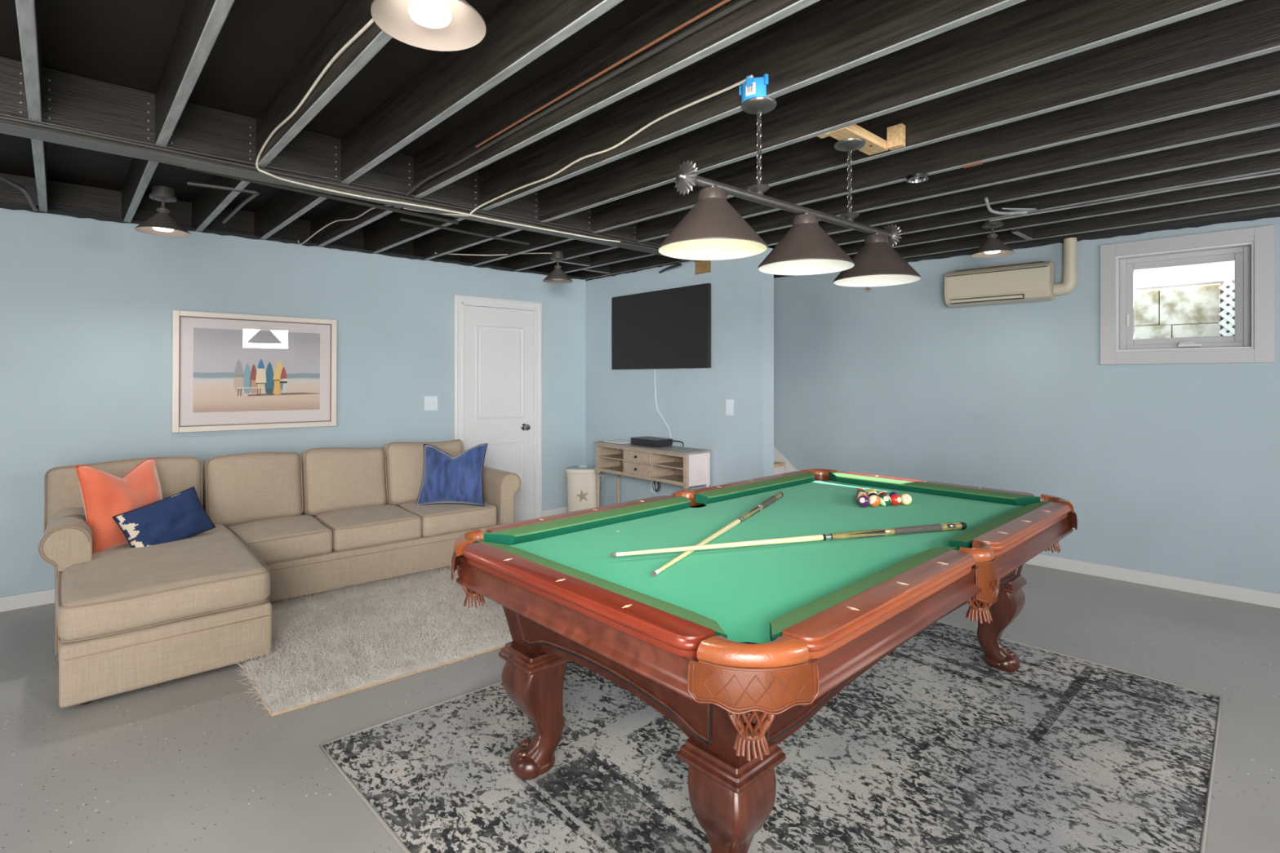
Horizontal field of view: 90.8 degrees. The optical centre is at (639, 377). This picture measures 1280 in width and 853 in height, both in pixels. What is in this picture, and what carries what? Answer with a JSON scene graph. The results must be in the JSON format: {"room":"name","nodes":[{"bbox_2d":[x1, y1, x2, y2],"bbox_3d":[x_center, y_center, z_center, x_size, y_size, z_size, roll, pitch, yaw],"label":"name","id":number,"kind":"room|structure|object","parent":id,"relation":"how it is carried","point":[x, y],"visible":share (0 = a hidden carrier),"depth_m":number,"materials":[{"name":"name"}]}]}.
{"room":"basement game room","nodes":[
{"label":"basement game room","id":0,"kind":"room"},
{"bbox_2d":[0,203,585,596],"bbox_3d":[-2.587,0.175,4.868,9.210,2.420,0.151,0,0,-41],"label":"wall","id":1,"kind":"structure","parent":0,"point":[87,302],"depth_m":4.31,"materials":[{"name":"blue paint"}]},
{"bbox_2d":[0,588,54,612],"bbox_3d":[-3.778,1.341,3.733,5.613,0.088,0.014,0,0,-41],"label":"baseboard","id":2,"kind":"structure","parent":1,"relation":"attached to","point":[11,602],"depth_m":3.80,"materials":[{"name":"grey paint"}]},
{"bbox_2d":[171,310,337,432],"bbox_3d":[-2.766,-0.042,4.593,1.035,0.830,0.027,0,0,-41],"label":"framed picture","id":3,"kind":"object","parent":1,"relation":"attached to","point":[231,371],"visible":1,"depth_m":4.56,"materials":[{"name":"beige"}]},
{"bbox_2d":[234,359,243,374],"bbox_3d":[-2.868,-0.078,4.511,0.058,0.112,0.001,0,0,-41],"label":"print","id":4,"kind":"object","parent":3,"relation":"on","point":[238,369],"depth_m":4.51},
{"bbox_2d":[233,377,244,391],"bbox_3d":[-2.869,0.047,4.510,0.062,0.105,0.001,0,0,-41],"label":"print","id":5,"kind":"object","parent":3,"relation":"attached to","point":[238,382],"depth_m":4.51},
{"bbox_2d":[234,374,244,377],"bbox_3d":[-2.869,-0.013,4.510,0.061,0.016,0.001,0,0,-41],"label":"print","id":6,"kind":"object","parent":3,"relation":"on","point":[235,375],"depth_m":4.51},
{"bbox_2d":[243,363,251,393],"bbox_3d":[-2.829,0.001,4.544,0.052,0.222,0.001,0,0,-41],"label":"print","id":7,"kind":"object","parent":3,"relation":"attached to","point":[246,372],"depth_m":4.54},
{"bbox_2d":[236,386,260,388],"bbox_3d":[-2.823,0.072,4.549,0.144,0.009,0.001,0,0,-41],"label":"print","id":8,"kind":"object","parent":3,"relation":"attached to","point":[247,387],"depth_m":4.56},
{"bbox_2d":[249,364,256,380],"bbox_3d":[-2.799,-0.043,4.571,0.049,0.117,0.001,0,0,-41],"label":"print","id":9,"kind":"object","parent":3,"relation":"on","point":[253,374],"depth_m":4.57},
{"bbox_2d":[249,380,257,393],"bbox_3d":[-2.799,0.064,4.570,0.050,0.096,0.001,0,0,-41],"label":"print","id":10,"kind":"object","parent":3,"relation":"on","point":[253,382],"depth_m":4.57},
{"bbox_2d":[192,327,319,413],"bbox_3d":[-2.769,-0.051,4.598,0.800,0.585,0.002,0,0,-41],"label":"print","id":11,"kind":"object","parent":3,"relation":"attached to","point":[236,370],"depth_m":4.58},
{"bbox_2d":[257,359,264,368],"bbox_3d":[-2.764,-0.104,4.601,0.047,0.071,0.001,0,0,-41],"label":"print","id":12,"kind":"object","parent":3,"relation":"on","point":[260,366],"depth_m":4.60},
{"bbox_2d":[255,368,266,382],"bbox_3d":[-2.764,-0.016,4.600,0.066,0.104,0.001,0,0,-41],"label":"print","id":13,"kind":"object","parent":3,"relation":"on","point":[260,373],"depth_m":4.60},
{"bbox_2d":[256,383,265,393],"bbox_3d":[-2.765,0.080,4.600,0.065,0.071,0.001,0,0,-41],"label":"print","id":14,"kind":"object","parent":3,"relation":"on","point":[262,385],"depth_m":4.60},
{"bbox_2d":[264,361,274,387],"bbox_3d":[-2.723,-0.023,4.636,0.062,0.197,0.001,0,0,-41],"label":"print","id":15,"kind":"object","parent":3,"relation":"on","point":[269,383],"depth_m":4.64},
{"bbox_2d":[265,387,274,395],"bbox_3d":[-2.724,0.100,4.636,0.058,0.049,0.001,0,0,-41],"label":"print","id":16,"kind":"object","parent":3,"relation":"on","point":[268,391],"depth_m":4.63},
{"bbox_2d":[273,360,282,379],"bbox_3d":[-2.680,-0.059,4.673,0.069,0.147,0.001,0,0,-41],"label":"print","id":17,"kind":"object","parent":3,"relation":"on","point":[277,375],"depth_m":4.67},
{"bbox_2d":[272,381,283,395],"bbox_3d":[-2.681,0.073,4.672,0.071,0.103,0.001,0,0,-41],"label":"print","id":18,"kind":"object","parent":3,"relation":"on","point":[277,390],"depth_m":4.67},
{"bbox_2d":[280,366,287,378],"bbox_3d":[-2.653,-0.039,4.696,0.046,0.088,0.001,0,0,-41],"label":"print","id":19,"kind":"object","parent":3,"relation":"on","point":[283,375],"depth_m":4.70},
{"bbox_2d":[280,382,287,393],"bbox_3d":[-2.654,0.076,4.696,0.050,0.074,0.001,0,0,-41],"label":"print","id":20,"kind":"object","parent":3,"relation":"on","point":[285,384],"depth_m":4.70},
{"bbox_2d":[248,392,319,395],"bbox_3d":[-2.648,0.122,4.701,0.480,0.024,0.001,0,0,-41],"label":"print","id":21,"kind":"object","parent":3,"relation":"attached to","point":[286,393],"depth_m":4.72},
{"bbox_2d":[424,395,437,410],"bbox_3d":[-1.801,0.219,5.440,0.118,0.125,0.014,0,0,-41],"label":"light switch","id":22,"kind":"object","parent":1,"relation":"attached to","point":[430,402],"visible":1,"depth_m":5.44,"materials":[{"name":"white plastic"}]},
{"bbox_2d":[453,294,542,522],"bbox_3d":[-1.289,0.325,5.854,0.897,2.120,0.116,0,0,-41],"label":"door","id":23,"kind":"structure","parent":1,"relation":"in","point":[498,352],"depth_m":5.88,"materials":[{"name":"white paint"}]},
{"bbox_2d":[542,506,567,517],"bbox_3d":[-0.765,1.341,6.333,0.515,0.088,0.014,0,0,-41],"label":"baseboard","id":24,"kind":"structure","parent":1,"relation":"attached to","point":[551,512],"depth_m":6.25,"materials":[{"name":"grey paint"}]},
{"bbox_2d":[0,0,1279,279],"bbox_3d":[-0.351,-1.145,2.193,9.059,0.340,8.900,0,0,-43],"label":"ceiling","id":25,"kind":"structure","parent":0,"point":[1060,104],"depth_m":2.67,"materials":[{"name":"black paint"}]},
{"bbox_2d":[0,174,39,211],"bbox_3d":[-3.364,-1.034,3.371,0.197,0.101,1.054,0,0,-23],"label":"cable","id":26,"kind":"object","parent":25,"relation":"attached to","point":[22,188],"visible":0.98,"depth_m":3.36,"materials":[{"name":"grey plastic"}]},
{"bbox_2d":[134,185,191,237],"bbox_3d":[-2.654,-0.933,3.510,0.251,0.244,0.251,0,0,-43],"label":"ceiling lamp","id":27,"kind":"object","parent":25,"relation":"attached to","point":[162,224],"visible":1,"depth_m":3.48,"materials":[{"name":"grey metal"}]},
{"bbox_2d":[186,181,259,223],"bbox_3d":[-2.523,-1.020,3.704,0.321,0.032,0.935,0,0,-43],"label":"pipe","id":28,"kind":"object","parent":25,"relation":"attached to","point":[255,193],"visible":0.98,"depth_m":3.44,"materials":[{"name":"grey metal"}]},
{"bbox_2d":[185,167,458,224],"bbox_3d":[-1.677,-1.010,3.550,0.033,0.034,1.454,0,0,43],"label":"pipe","id":29,"kind":"object","parent":25,"relation":"attached to","point":[287,188],"visible":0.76,"depth_m":3.52,"materials":[{"name":"grey metal"}]},
{"bbox_2d":[0,115,658,248],"bbox_3d":[-2.016,-1.003,2.848,6.900,0.022,0.014,0,0,-43],"label":"cable","id":30,"kind":"object","parent":25,"relation":"attached to","point":[5,117],"visible":0.84,"depth_m":3.08,"materials":[{"name":"grey plastic"}]},
{"bbox_2d":[0,112,660,245],"bbox_3d":[-2.014,-1.021,2.846,6.900,0.020,0.012,0,0,-43],"label":"cable","id":31,"kind":"object","parent":25,"relation":"attached to","point":[1,113],"visible":0.78,"depth_m":3.08,"materials":[{"name":"grey plastic"}]},
{"bbox_2d":[297,204,391,244],"bbox_3d":[-2.004,-1.035,4.235,1.549,0.089,0.042,0,0,42],"label":"cable","id":32,"kind":"object","parent":25,"relation":"attached to","point":[367,211],"visible":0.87,"depth_m":4.32,"materials":[{"name":"beige plastic"}]},
{"bbox_2d":[370,0,486,51],"bbox_3d":[-0.480,-0.933,1.442,0.251,0.244,0.251,0,0,-43],"label":"ceiling lamp","id":33,"kind":"object","parent":25,"relation":"attached to","point":[440,25],"visible":1,"depth_m":1.49,"materials":[{"name":"grey metal"}]},
{"bbox_2d":[255,17,620,242],"bbox_3d":[-0.150,-1.047,2.879,2.317,0.147,2.636,0,0,-43],"label":"cable","id":34,"kind":"object","parent":25,"relation":"attached to","point":[371,21],"visible":0.94,"depth_m":3.03,"materials":[{"name":"beige plastic"}]},
{"bbox_2d":[400,217,529,244],"bbox_3d":[-1.181,-1.008,4.377,0.023,0.021,1.003,0,0,43],"label":"pipe","id":35,"kind":"object","parent":25,"relation":"attached to","point":[401,219],"visible":1,"depth_m":4.33,"materials":[{"name":"grey metal"}]},
{"bbox_2d":[435,252,551,255],"bbox_3d":[-1.210,-1.030,5.243,0.982,0.039,0.052,0,0,-4],"label":"cable","id":36,"kind":"object","parent":25,"relation":"attached to","point":[541,252],"visible":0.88,"depth_m":5.22,"materials":[{"name":"beige plastic"}]},
{"bbox_2d":[542,251,573,283],"bbox_3d":[-0.690,-0.933,5.296,0.251,0.244,0.251,0,0,-43],"label":"ceiling lamp","id":37,"kind":"object","parent":25,"relation":"attached to","point":[557,275],"visible":1,"depth_m":5.26,"materials":[{"name":"grey metal"}]},
{"bbox_2d":[403,75,752,216],"bbox_3d":[-0.405,-1.037,3.117,2.327,0.130,0.308,0,0,39],"label":"cable","id":38,"kind":"object","parent":25,"relation":"attached to","point":[731,86],"visible":0.94,"depth_m":2.86,"materials":[{"name":"beige plastic"}]},
{"bbox_2d":[404,0,754,195],"bbox_3d":[0.396,-1.050,1.691,0.054,0.088,4.948,0,0,-43],"label":"cable","id":39,"kind":"object","parent":25,"relation":"attached to","point":[735,6],"visible":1,"depth_m":2.28,"materials":[{"name":"grey plastic"}]},
{"bbox_2d":[475,0,731,147],"bbox_3d":[0.656,-1.099,1.422,0.011,0.034,4.200,0,0,-43],"label":"copper pipe","id":40,"kind":"object","parent":25,"relation":"attached to","point":[724,2],"visible":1,"depth_m":2.22,"materials":[{"name":"brown metal"}]},
{"bbox_2d":[739,73,770,104],"bbox_3d":[0.438,-1.053,2.333,0.137,0.078,0.139,0,0,-26],"label":"electrical box","id":41,"kind":"object","parent":25,"relation":"attached to","point":[753,87],"visible":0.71,"depth_m":2.28,"materials":[{"name":"blue plastic"}]},
{"bbox_2d":[657,96,920,287],"bbox_3d":[0.662,-0.727,2.522,1.453,0.573,0.375,0,0,-40],"label":"pendant","id":42,"kind":"object","parent":25,"relation":"hanging from","point":[712,229],"visible":1,"depth_m":2.37,"materials":[{"name":"grey metal"}]},
{"bbox_2d":[817,123,905,155],"bbox_3d":[0.956,-1.061,2.712,0.413,0.097,0.161,0,0,-36],"label":"wood block","id":43,"kind":"object","parent":25,"relation":"attached to","point":[895,135],"visible":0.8,"depth_m":2.75,"materials":[{"name":"brown wood"}]},
{"bbox_2d":[906,173,928,182],"bbox_3d":[1.390,-1.004,3.161,0.104,0.021,0.104,0,0,36],"label":"bracket","id":44,"kind":"object","parent":25,"relation":"attached to","point":[926,176],"visible":1,"depth_m":3.16,"materials":[{"name":"silver metal"}]},
{"bbox_2d":[962,161,982,168],"bbox_3d":[1.578,-1.011,2.994,0.024,0.007,0.080,0,0,-43],"label":"wood shim","id":45,"kind":"object","parent":25,"relation":"attached to","point":[979,162],"visible":1,"depth_m":2.99,"materials":[{"name":"brown"}]},
{"bbox_2d":[970,219,1014,257],"bbox_3d":[2.313,-0.933,4.139,0.251,0.244,0.251,0,0,-43],"label":"ceiling lamp","id":46,"kind":"object","parent":25,"relation":"attached to","point":[993,246],"visible":0.94,"depth_m":4.11,"materials":[{"name":"grey metal"}]},
{"bbox_2d":[984,197,1036,214],"bbox_3d":[2.111,-0.985,3.628,0.337,0.080,0.066,0,0,-12],"label":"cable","id":47,"kind":"object","parent":25,"relation":"attached to","point":[1018,211],"visible":1,"depth_m":3.63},
{"bbox_2d":[989,171,1279,221],"bbox_3d":[3.149,-1.008,3.076,0.032,0.014,2.650,0,0,-43],"label":"cable","id":48,"kind":"object","parent":25,"relation":"attached to","point":[1277,172],"visible":1,"depth_m":3.47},
{"bbox_2d":[0,563,1279,852],"bbox_3d":[-0.226,1.435,2.309,9.200,0.100,8.900,0,0,-43],"label":"floor","id":49,"kind":"structure","parent":0,"point":[188,764],"depth_m":2.44,"materials":[{"name":"grey concrete"}]},
{"bbox_2d":[38,439,520,707],"bbox_3d":[-1.964,0.933,4.044,2.770,0.901,1.784,0,0,-40],"label":"sectional sofa","id":50,"kind":"object","parent":49,"relation":"on","point":[287,525],"visible":0.89,"depth_m":3.72,"materials":[{"name":"beige fabric"}]},
{"bbox_2d":[75,457,162,553],"bbox_3d":[-2.855,0.700,3.498,0.212,0.482,0.452,0,0,15],"label":"throw pillow","id":51,"kind":"object","parent":50,"relation":"on","point":[105,495],"visible":0.66,"depth_m":3.37,"materials":[{"name":"orange fabric"}]},
{"bbox_2d":[45,457,201,528],"bbox_3d":[-3.073,0.707,3.786,0.727,0.434,0.222,0,-8,-40],"label":"cushion","id":52,"kind":"object","parent":50,"relation":"on","point":[175,475],"depth_m":3.71,"materials":[{"name":"beige fabric"}]},
{"bbox_2d":[55,524,270,642],"bbox_3d":[-2.544,1.004,3.340,0.806,0.212,1.438,0,0,-42],"label":"seat cushion","id":53,"kind":"object","parent":50,"relation":"on","point":[120,593],"depth_m":2.91,"materials":[{"name":"beige fabric"}]},
{"bbox_2d":[112,486,215,547],"bbox_3d":[-2.639,0.805,3.515,0.161,0.340,0.466,0,0,28],"label":"throw pillow","id":54,"kind":"object","parent":50,"relation":"on","point":[181,515],"visible":0.88,"depth_m":3.47,"materials":[{"name":"blue fabric"}]},
{"bbox_2d":[204,453,302,525],"bbox_3d":[-2.567,0.729,4.202,0.547,0.460,0.222,0,-9,-40],"label":"cushion","id":55,"kind":"object","parent":50,"relation":"on","point":[242,489],"depth_m":4.11,"materials":[{"name":"beige fabric"}]},
{"bbox_2d":[225,513,332,564],"bbox_3d":[-2.325,1.020,4.040,0.539,0.182,0.659,0,0,-40],"label":"seat cushion","id":56,"kind":"object","parent":50,"relation":"on","point":[280,539],"depth_m":3.88,"materials":[{"name":"beige fabric"}]},
{"bbox_2d":[300,448,386,515],"bbox_3d":[-2.137,0.730,4.567,0.550,0.462,0.215,0,-9,-40],"label":"cushion","id":57,"kind":"object","parent":50,"relation":"on","point":[333,480],"depth_m":4.47,"materials":[{"name":"beige fabric"}]},
{"bbox_2d":[313,503,422,551],"bbox_3d":[-1.909,1.021,4.393,0.587,0.181,0.659,0,0,-40],"label":"seat cushion","id":58,"kind":"object","parent":50,"relation":"on","point":[361,527],"depth_m":4.21,"materials":[{"name":"beige fabric"}]},
{"bbox_2d":[382,440,462,504],"bbox_3d":[-1.682,0.728,4.949,0.612,0.468,0.210,0,-9,-40],"label":"cushion","id":59,"kind":"object","parent":50,"relation":"on","point":[403,462],"depth_m":4.76,"materials":[{"name":"beige fabric"}]},
{"bbox_2d":[395,501,497,537],"bbox_3d":[-1.475,1.021,4.761,0.588,0.180,0.658,0,0,-40],"label":"seat cushion","id":60,"kind":"object","parent":50,"relation":"on","point":[437,520],"depth_m":4.52,"materials":[{"name":"beige fabric"}]},
{"bbox_2d":[415,443,488,506],"bbox_3d":[-1.393,0.720,4.689,0.530,0.458,0.208,0,0,9],"label":"throw pillow","id":61,"kind":"object","parent":50,"relation":"on","point":[446,478],"visible":1,"depth_m":4.63,"materials":[{"name":"blue fabric"}]},
{"bbox_2d":[235,566,512,716],"bbox_3d":[-1.160,1.375,3.855,2.243,0.021,1.649,0,0,-43],"label":"shag rug","id":62,"kind":"object","parent":49,"relation":"on","point":[327,645],"visible":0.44,"depth_m":3.31,"materials":[{"name":"beige carpet"}]},
{"bbox_2d":[563,466,604,512],"bbox_3d":[-0.555,1.125,6.190,0.402,0.519,0.240,0,0,0],"label":"metal bin","id":63,"kind":"object","parent":49,"relation":"on","point":[580,481],"visible":0.77,"depth_m":6.09,"materials":[{"name":"beige metal"}]},
{"bbox_2d":[593,440,711,506],"bbox_3d":[0.071,0.990,5.532,0.313,0.789,1.194,0,0,-42],"label":"console table","id":64,"kind":"object","parent":49,"relation":"on","point":[686,467],"visible":0.73,"depth_m":5.38,"materials":[{"name":"brown wood"}]},
{"bbox_2d":[598,453,622,460],"bbox_3d":[-0.168,0.731,5.818,0.263,0.012,0.357,0,0,-42],"label":"shelf","id":65,"kind":"object","parent":64,"relation":"attached to","point":[601,456],"depth_m":5.86,"materials":[{"name":"brown wood"}]},
{"bbox_2d":[604,440,631,444],"bbox_3d":[-0.186,0.591,5.843,0.180,0.006,0.260,0,0,-39],"label":"magazine","id":66,"kind":"object","parent":64,"relation":"on","point":[620,442],"visible":0.8,"depth_m":5.83,"materials":[{"name":"white paper"}]},
{"bbox_2d":[631,435,672,447],"bbox_3d":[0.101,0.564,5.577,0.200,0.061,0.330,0,0,-42],"label":"cable box","id":67,"kind":"object","parent":64,"relation":"on","point":[643,441],"visible":1,"depth_m":5.49,"materials":[{"name":"black plastic"}]},
{"bbox_2d":[652,480,660,492],"bbox_3d":[0.149,0.949,5.691,0.017,0.168,0.094,0,0,-43],"label":"bundle","id":68,"kind":"object","parent":64,"relation":"hanging from","point":[654,482],"visible":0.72,"depth_m":5.69,"materials":[{"name":"black rubber"}]},
{"bbox_2d":[653,461,683,470],"bbox_3d":[0.328,0.731,5.265,0.263,0.012,0.362,0,0,-42],"label":"shelf","id":69,"kind":"object","parent":64,"relation":"attached to","point":[673,464],"depth_m":5.31,"materials":[{"name":"brown wood"}]},
{"bbox_2d":[319,620,1222,852],"bbox_3d":[0.702,1.380,2.492,2.973,0.012,2.398,0,0,-43],"label":"area rug","id":70,"kind":"object","parent":49,"relation":"on","point":[934,748],"visible":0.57,"depth_m":2.21,"materials":[{"name":"grey carpet"}]},
{"bbox_2d":[450,469,1077,852],"bbox_3d":[0.675,0.976,2.633,2.588,0.818,1.496,0,0,-43],"label":"pool table","id":71,"kind":"object","parent":70,"relation":"on","point":[739,648],"visible":0.99,"depth_m":1.95,"materials":[{"name":"brown wood"}]},
{"bbox_2d":[483,496,690,545],"bbox_3d":[-0.159,0.597,2.667,1.076,0.045,0.075,0,0,-43],"label":"cushion","id":72,"kind":"object","parent":71,"relation":"on","point":[547,530],"depth_m":2.58,"materials":[{"name":"green fabric"}]},
{"bbox_2d":[475,540,727,638],"bbox_3d":[-0.165,0.597,1.841,0.075,0.045,1.128,0,0,-43],"label":"cushion","id":73,"kind":"object","parent":71,"relation":"on","point":[690,617],"depth_m":1.71,"materials":[{"name":"green fabric"}]},
{"bbox_2d":[651,492,782,576],"bbox_3d":[0.386,0.609,2.616,0.032,0.032,1.480,0,0,28],"label":"stick","id":74,"kind":"object","parent":71,"relation":"on","point":[778,495],"visible":0.98,"depth_m":2.54,"materials":[{"name":"beige wood"}]},
{"bbox_2d":[695,471,814,504],"bbox_3d":[0.692,0.597,3.468,1.076,0.045,0.075,0,0,-43],"label":"cushion","id":75,"kind":"object","parent":71,"relation":"on","point":[739,491],"depth_m":3.36,"materials":[{"name":"green fabric"}]},
{"bbox_2d":[611,521,966,556],"bbox_3d":[0.618,0.598,2.344,1.500,0.032,0.032,1,0,-18],"label":"stick","id":76,"kind":"object","parent":71,"relation":"on","point":[948,526],"visible":1,"depth_m":2.35,"materials":[{"name":"beige wood"}]},
{"bbox_2d":[855,487,866,494],"bbox_3d":[1.136,0.591,3.235,0.057,0.057,0.057,0,0,-19],"label":"ball","id":77,"kind":"object","parent":71,"relation":"on","point":[860,488],"visible":0.28,"depth_m":3.23,"materials":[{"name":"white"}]},
{"bbox_2d":[856,491,867,498],"bbox_3d":[1.103,0.591,3.126,0.057,0.057,0.057,0,0,-29],"label":"ball","id":78,"kind":"object","parent":71,"relation":"on","point":[860,492],"visible":0.15,"depth_m":3.12,"materials":[{"name":"black"}]},
{"bbox_2d":[856,488,867,495],"bbox_3d":[1.119,0.591,3.180,0.057,0.057,0.057,0,0,34],"label":"ball","id":79,"kind":"object","parent":71,"relation":"on","point":[861,490],"visible":0.22,"depth_m":3.17,"materials":[{"name":"black"}]},
{"bbox_2d":[857,493,868,500],"bbox_3d":[1.087,0.591,3.071,0.057,0.057,0.057,0,0,-14],"label":"ball","id":80,"kind":"object","parent":71,"relation":"on","point":[861,494],"visible":0.16,"depth_m":3.06,"materials":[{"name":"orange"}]},
{"bbox_2d":[857,495,870,507],"bbox_3d":[1.070,0.591,3.016,0.057,0.057,0.057,0,0,-34],"label":"ball","id":81,"kind":"object","parent":71,"relation":"on","point":[864,501],"visible":1,"depth_m":3.00,"materials":[{"name":"purple"}]},
{"bbox_2d":[769,546,957,641],"bbox_3d":[0.659,0.597,1.798,1.076,0.045,0.075,0,0,-43],"label":"cushion","id":82,"kind":"object","parent":71,"relation":"on","point":[796,618],"depth_m":1.69,"materials":[{"name":"green fabric"}]},
{"bbox_2d":[866,488,877,493],"bbox_3d":[1.175,0.591,3.194,0.057,0.057,0.057,0,0,-16],"label":"ball","id":83,"kind":"object","parent":71,"relation":"on","point":[869,490],"visible":0.33,"depth_m":3.19,"materials":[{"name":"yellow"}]},
{"bbox_2d":[867,490,878,495],"bbox_3d":[1.159,0.591,3.139,0.057,0.057,0.057,0,0,-12],"label":"ball","id":84,"kind":"object","parent":71,"relation":"on","point":[871,491],"visible":0.3,"depth_m":3.13,"materials":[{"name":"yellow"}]},
{"bbox_2d":[867,493,879,497],"bbox_3d":[1.142,0.591,3.084,0.057,0.057,0.057,0,0,-12],"label":"ball","id":85,"kind":"object","parent":71,"relation":"on","point":[870,494],"visible":0.1,"depth_m":3.08,"materials":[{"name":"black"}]},
{"bbox_2d":[868,494,880,506],"bbox_3d":[1.126,0.591,3.029,0.057,0.057,0.057,0,0,-32],"label":"ball","id":86,"kind":"object","parent":71,"relation":"on","point":[875,500],"visible":0.95,"depth_m":3.01,"materials":[{"name":"orange"}]},
{"bbox_2d":[878,492,889,497],"bbox_3d":[1.198,0.591,3.097,0.057,0.057,0.057,0,0,-27],"label":"ball","id":87,"kind":"object","parent":71,"relation":"on","point":[882,493],"visible":0.26,"depth_m":3.09,"materials":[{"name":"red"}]},
{"bbox_2d":[879,494,891,506],"bbox_3d":[1.182,0.591,3.042,0.057,0.057,0.057,0,0,-18],"label":"ball","id":88,"kind":"object","parent":71,"relation":"on","point":[886,500],"visible":0.93,"depth_m":3.02,"materials":[{"name":"green"}]},
{"bbox_2d":[889,493,902,506],"bbox_3d":[1.237,0.591,3.055,0.057,0.057,0.057,0,0,-31],"label":"ball","id":89,"kind":"object","parent":71,"relation":"on","point":[896,500],"visible":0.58,"depth_m":3.04,"materials":[{"name":"red"}]},
{"bbox_2d":[900,493,911,505],"bbox_3d":[1.293,0.591,3.069,0.057,0.057,0.057,0,0,-20],"label":"ball","id":90,"kind":"object","parent":71,"relation":"on","point":[906,499],"visible":0.95,"depth_m":3.05,"materials":[{"name":"white"}]},
{"bbox_2d":[828,471,1039,506],"bbox_3d":[1.516,0.597,3.425,0.075,0.045,1.128,0,0,-43],"label":"cushion","id":91,"kind":"object","parent":71,"relation":"on","point":[1002,498],"depth_m":3.34,"materials":[{"name":"green fabric"}]},
{"bbox_2d":[948,501,1053,550],"bbox_3d":[1.510,0.597,2.600,1.076,0.045,0.075,0,0,-43],"label":"cushion","id":92,"kind":"object","parent":71,"relation":"on","point":[966,540],"depth_m":2.46,"materials":[{"name":"green fabric"}]},
{"bbox_2d":[773,446,797,475],"bbox_3d":[0.761,0.505,6.050,1.096,1.760,2.000,0,0,-43],"label":"staircase","id":93,"kind":"structure","parent":49,"relation":"on","point":[781,464],"depth_m":6.06,"materials":[{"name":"white paint"}]},
{"bbox_2d":[585,247,773,506],"bbox_3d":[0.240,0.179,5.719,0.132,2.412,2.264,0,0,-42],"label":"wall","id":94,"kind":"structure","parent":0,"point":[620,404],"depth_m":5.33,"materials":[{"name":"blue paint"}]},
{"bbox_2d":[650,480,656,493],"bbox_3d":[0.123,0.985,5.747,0.008,0.120,0.075,0,0,-42],"label":"wall outlet","id":95,"kind":"object","parent":94,"relation":"attached to","point":[651,482],"visible":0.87,"depth_m":5.75,"materials":[{"name":"white plastic"}]},
{"bbox_2d":[611,283,711,369],"bbox_3d":[0.160,-0.432,5.677,0.046,0.700,1.260,0,0,-42],"label":"television","id":96,"kind":"object","parent":94,"relation":"attached to","point":[668,328],"visible":1,"depth_m":5.60,"materials":[{"name":"black plastic"}]},
{"bbox_2d":[654,368,671,438],"bbox_3d":[0.206,0.253,5.644,0.028,0.677,0.231,0,0,-35],"label":"cable","id":97,"kind":"object","parent":96,"relation":"hanging from","point":[655,369],"visible":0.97,"depth_m":5.70,"materials":[{"name":"white plastic"}]},
{"bbox_2d":[658,262,681,273],"bbox_3d":[0.256,-0.960,5.525,0.039,0.042,0.341,0,0,-30],"label":"pipe stub","id":98,"kind":"object","parent":94,"relation":"attached to","point":[680,264],"visible":1,"depth_m":5.49,"materials":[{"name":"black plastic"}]},
{"bbox_2d":[695,260,711,275],"bbox_3d":[0.577,-0.933,5.370,0.140,0.110,0.160,0,0,-43],"label":"wood patch","id":99,"kind":"object","parent":94,"relation":"in","point":[704,266],"visible":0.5,"depth_m":5.31,"materials":[{"name":"brown wood"}]},
{"bbox_2d":[725,400,733,415],"bbox_3d":[0.720,0.238,5.077,0.014,0.125,0.078,0,0,-42],"label":"light switch","id":100,"kind":"object","parent":94,"relation":"attached to","point":[729,403],"visible":1,"depth_m":5.07,"materials":[{"name":"white plastic"}]},
{"bbox_2d":[773,211,1279,593],"bbox_3d":[2.747,0.193,4.984,8.835,2.384,0.221,0,0,43],"label":"wall","id":101,"kind":"structure","parent":0,"point":[1169,469],"depth_m":4.58,"materials":[{"name":"blue paint"}]},
{"bbox_2d":[944,260,1055,307],"bbox_3d":[2.692,-0.700,4.747,0.700,0.280,0.200,0,0,43],"label":"mini split","id":102,"kind":"object","parent":101,"relation":"attached to","point":[1033,281],"visible":1,"depth_m":4.65,"materials":[{"name":"beige plastic"}]},
{"bbox_2d":[953,260,1044,271],"bbox_3d":[2.691,-0.838,4.745,0.600,0.005,0.085,0,0,43],"label":"grille","id":103,"kind":"object","parent":102,"relation":"attached to","point":[1040,261],"depth_m":4.69,"materials":[{"name":"beige plastic"}]},
{"bbox_2d":[1053,237,1077,295],"bbox_3d":[3.034,-0.789,4.493,0.140,0.395,0.085,0,0,43],"label":"pipe cover","id":104,"kind":"object","parent":101,"relation":"attached to","point":[1068,284],"visible":1,"depth_m":4.45,"materials":[{"name":"beige plastic"}]},
{"bbox_2d":[1025,554,1279,608],"bbox_3d":[3.698,1.341,3.922,4.961,0.088,0.014,0,0,43],"label":"baseboard","id":105,"kind":"structure","parent":101,"relation":"attached to","point":[1260,597],"depth_m":4.16,"materials":[{"name":"grey paint"}]},
{"bbox_2d":[1100,224,1274,364],"bbox_3d":[3.587,-0.507,4.173,0.855,0.829,0.233,0,0,43],"label":"window","id":106,"kind":"structure","parent":101,"relation":"in","point":[1253,341],"depth_m":4.07,"materials":[{"name":"grey paint"}]},
{"label":"outside","id":107,"kind":"structure","parent":0,"visible":0},
{"bbox_2d":[1133,260,1235,338],"bbox_3d":[4.030,0.278,4.603,0.233,2.215,2.300,0,0,-43],"label":"wall","id":108,"kind":"structure","parent":107,"point":[1201,305],"depth_m":4.62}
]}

